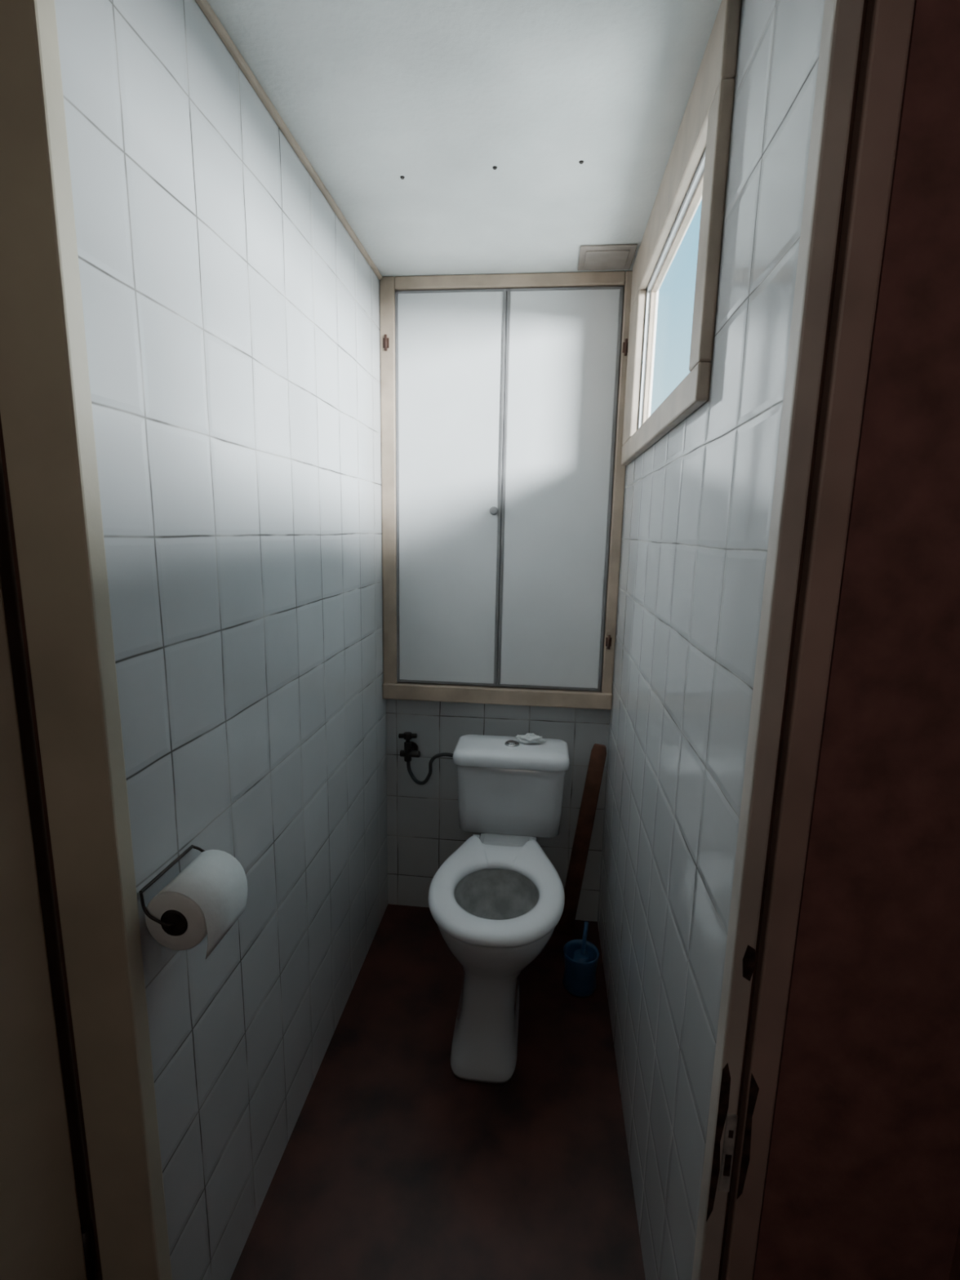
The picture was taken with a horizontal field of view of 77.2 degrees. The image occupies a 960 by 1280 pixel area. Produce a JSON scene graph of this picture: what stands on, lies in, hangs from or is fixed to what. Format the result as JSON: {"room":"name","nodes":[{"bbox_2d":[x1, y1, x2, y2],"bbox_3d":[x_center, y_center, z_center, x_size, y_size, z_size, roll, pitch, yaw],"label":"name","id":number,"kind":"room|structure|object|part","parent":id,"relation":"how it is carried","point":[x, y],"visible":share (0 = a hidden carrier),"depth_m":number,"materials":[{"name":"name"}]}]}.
{"room":"bathroom","nodes":[
{"label":"bathroom","id":0,"kind":"room"},
{"bbox_2d":[0,448,99,1279],"bbox_3d":[-0.423,0.164,0.750,2.020,2.064,0.160,2,10,6],"label":"wall","id":1,"kind":"structure","parent":0,"point":[7,573],"depth_m":0.79,"materials":[{"name":"paint"}]},
{"bbox_2d":[0,413,102,1279],"bbox_3d":[-0.536,0.164,0.749,0.006,2.059,0.024,2,10,6],"label":"trim","id":2,"kind":"structure","parent":1,"relation":"attached to","point":[2,442],"depth_m":0.75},
{"bbox_2d":[0,0,172,1279],"bbox_3d":[-0.487,0.167,0.741,0.089,2.059,0.029,2,10,6],"label":"trim","id":3,"kind":"structure","parent":1,"relation":"attached to","point":[46,408],"depth_m":0.69,"materials":[{"name":"paint"}]},
{"bbox_2d":[0,577,94,1279],"bbox_3d":[-0.709,0.252,0.468,0.043,1.960,0.650,6,11,25],"label":"door","id":4,"kind":"structure","parent":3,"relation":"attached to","point":[41,1238],"depth_m":0.76,"materials":[{"name":"paint"}]},
{"bbox_3d":[-0.554,0.166,0.737,0.012,1.560,0.012,6,11,25],"label":"hinges","id":5,"kind":"part","parent":4,"relation":"part of","materials":[{"name":"black metal"}]},
{"bbox_2d":[54,0,387,1279],"bbox_3d":[-0.424,0.042,1.417,0.100,2.064,1.350,2,10,6],"label":"wall","id":6,"kind":"structure","parent":0,"point":[231,316],"depth_m":1.00,"materials":[{"name":"tile"}]},
{"bbox_2d":[138,844,247,959],"bbox_3d":[-0.397,0.364,0.850,0.092,0.090,0.134,2,10,6],"label":"toilet paper holder","id":7,"kind":"object","parent":6,"relation":"attached to","point":[209,895],"visible":1,"depth_m":0.81,"materials":[{"name":"paper"}]},
{"bbox_2d":[195,0,382,279],"bbox_3d":[-0.356,-0.954,1.164,0.011,0.012,1.220,2,10,6],"label":"trim","id":8,"kind":"structure","parent":6,"relation":"attached to","point":[203,5],"depth_m":1.07,"materials":[{"name":"paint"}]},
{"bbox_2d":[230,904,645,1279],"bbox_3d":[-0.496,1.275,0.544,2.200,0.050,3.510,2,10,6],"label":"floor","id":9,"kind":"structure","parent":0,"point":[393,1165],"depth_m":1.32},
{"bbox_2d":[428,734,569,1083],"bbox_3d":[0.062,0.698,1.677,0.358,0.698,0.663,2,10,6],"label":"toilet","id":10,"kind":"object","parent":9,"relation":"on","point":[496,902],"visible":1,"depth_m":1.64,"materials":[{"name":"ceramic"}]},
{"bbox_3d":[0.043,0.852,1.613,0.326,0.418,0.455,2,10,6],"label":"bowl","id":11,"kind":"part","parent":10,"relation":"part of","materials":[{"name":"ceramic"}]},
{"bbox_3d":[0.046,0.632,1.566,0.344,0.029,0.464,2,10,6],"label":"seat","id":12,"kind":"part","parent":10,"relation":"part of","materials":[{"name":"plastic"}]},
{"bbox_3d":[0.096,0.470,1.878,0.330,0.228,0.166,2,10,6],"label":"cistern tank","id":13,"kind":"part","parent":10,"relation":"part of","materials":[{"name":"ceramic"}]},
{"bbox_3d":[0.098,0.343,1.852,0.348,0.043,0.188,2,10,6],"label":"cistern lid","id":14,"kind":"part","parent":10,"relation":"part of","materials":[{"name":"ceramic"}]},
{"bbox_2d":[515,733,546,743],"bbox_3d":[0.157,0.304,1.868,0.097,0.029,0.058,2,10,6],"label":"crumpled tissue","id":15,"kind":"object","parent":10,"relation":"on","point":[529,738],"visible":1,"depth_m":1.85,"materials":[{"name":"paper"}]},
{"bbox_2d":[562,921,599,997],"bbox_3d":[0.300,0.937,1.782,0.106,0.201,0.106,2,10,6],"label":"toilet brush","id":16,"kind":"object","parent":9,"relation":"on","point":[581,957],"visible":1,"depth_m":1.76,"materials":[{"name":"blue plastic"}]},
{"bbox_2d":[557,743,606,933],"bbox_3d":[0.335,0.662,1.985,0.139,0.660,0.034,-2,11,-15],"label":"wooden plank","id":17,"kind":"object","parent":9,"relation":"on","point":[581,842],"visible":1,"depth_m":1.98,"materials":[{"name":"brown wood"}]},
{"bbox_2d":[206,0,721,277],"bbox_3d":[-0.456,-0.805,0.164,2.200,0.050,3.510,2,10,6],"label":"ceiling","id":18,"kind":"structure","parent":0,"point":[437,95],"depth_m":1.06,"materials":[{"name":"paint"}]},
{"bbox_2d":[577,244,637,271],"bbox_3d":[0.338,-1.023,1.612,0.144,0.008,0.143,2,10,6],"label":"ceiling vent","id":19,"kind":"object","parent":18,"relation":"attached to","point":[615,256],"depth_m":1.60,"materials":[{"name":"beige plastic"}]},
{"bbox_2d":[386,698,609,921],"bbox_3d":[0.063,-0.054,1.992,0.746,2.064,0.088,2,10,6],"label":"wall","id":20,"kind":"structure","parent":0,"point":[424,830],"depth_m":2.06,"materials":[{"name":"tile"}]},
{"bbox_2d":[398,731,453,784],"bbox_3d":[-0.161,0.394,1.988,0.237,0.168,0.080,6,11,24],"label":"water valve","id":21,"kind":"object","parent":20,"relation":"attached to","point":[411,748],"visible":0.95,"depth_m":1.99,"materials":[{"name":"metal"}]},
{"bbox_3d":[-0.239,0.317,1.989,0.061,0.020,0.028,2,10,6],"label":"handle","id":22,"kind":"part","parent":21,"relation":"part of","materials":[{"name":"metal"}]},
{"bbox_2d":[379,271,632,710],"bbox_3d":[0.063,-0.425,1.851,0.744,1.281,0.058,2,10,6],"label":"upper cabinet","id":23,"kind":"object","parent":20,"relation":"attached to","point":[503,396],"visible":0.98,"depth_m":1.84,"materials":[{"name":"paint"}]},
{"bbox_3d":[-0.098,-0.442,1.870,0.313,1.174,0.016,2,10,6],"label":"door panel","id":24,"kind":"part","parent":23,"relation":"part of","materials":[{"name":"white wood"}]},
{"bbox_3d":[0.043,-0.396,1.842,0.026,0.026,0.026,2,10,6],"label":"knob","id":25,"kind":"part","parent":23,"relation":"part of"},
{"bbox_3d":[0.233,-0.430,1.837,0.313,1.174,0.016,2,10,6],"label":"door panel","id":26,"kind":"part","parent":23,"relation":"part of","materials":[{"name":"white wood"}]},
{"bbox_2d":[597,0,824,1279],"bbox_3d":[0.382,0.072,1.336,0.030,2.064,1.350,2,10,6],"label":"wall","id":27,"kind":"structure","parent":0,"point":[698,501],"depth_m":0.86,"materials":[{"name":"tile"}]},
{"bbox_2d":[638,152,705,428],"bbox_3d":[0.399,-0.653,1.229,0.028,0.360,0.660,2,10,6],"label":"window frame","id":28,"kind":"structure","parent":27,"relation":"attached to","point":[700,170],"depth_m":1.44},
{"bbox_2d":[642,173,703,423],"bbox_3d":[0.401,-0.653,1.229,0.014,0.348,0.648,2,10,6],"label":"window","id":29,"kind":"structure","parent":28,"relation":"attached to","point":[697,195],"depth_m":1.47,"materials":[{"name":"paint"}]},
{"bbox_2d":[621,0,742,465],"bbox_3d":[0.380,-0.692,1.272,0.020,0.531,0.885,2,10,6],"label":"window frame","id":30,"kind":"structure","parent":27,"relation":"attached to","point":[706,121],"depth_m":0.91,"materials":[{"name":"paint"}]},
{"bbox_2d":[752,0,959,1279],"bbox_3d":[0.405,0.374,-0.313,0.303,2.064,2.140,2,10,6],"label":"wall","id":31,"kind":"structure","parent":0,"point":[862,1179],"depth_m":0.64,"materials":[{"name":"paint"}]},
{"bbox_2d":[691,0,915,1279],"bbox_3d":[0.323,0.198,0.659,0.065,2.059,0.029,2,10,6],"label":"trim","id":32,"kind":"structure","parent":31,"relation":"attached to","point":[864,44],"depth_m":0.60,"materials":[{"name":"paint"}]},
{"bbox_2d":[706,944,759,1222],"bbox_3d":[0.305,0.531,0.705,0.043,0.385,0.004,2,10,6],"label":"strike plate","id":33,"kind":"object","parent":32,"relation":"attached to","point":[748,959],"visible":1,"depth_m":0.72,"materials":[{"name":"paint"}]},
{"bbox_3d":[0.298,0.617,0.722,0.012,0.110,0.003,2,10,6],"label":"plate","id":34,"kind":"part","parent":33,"relation":"part of","materials":[{"name":"paint"}]}
]}

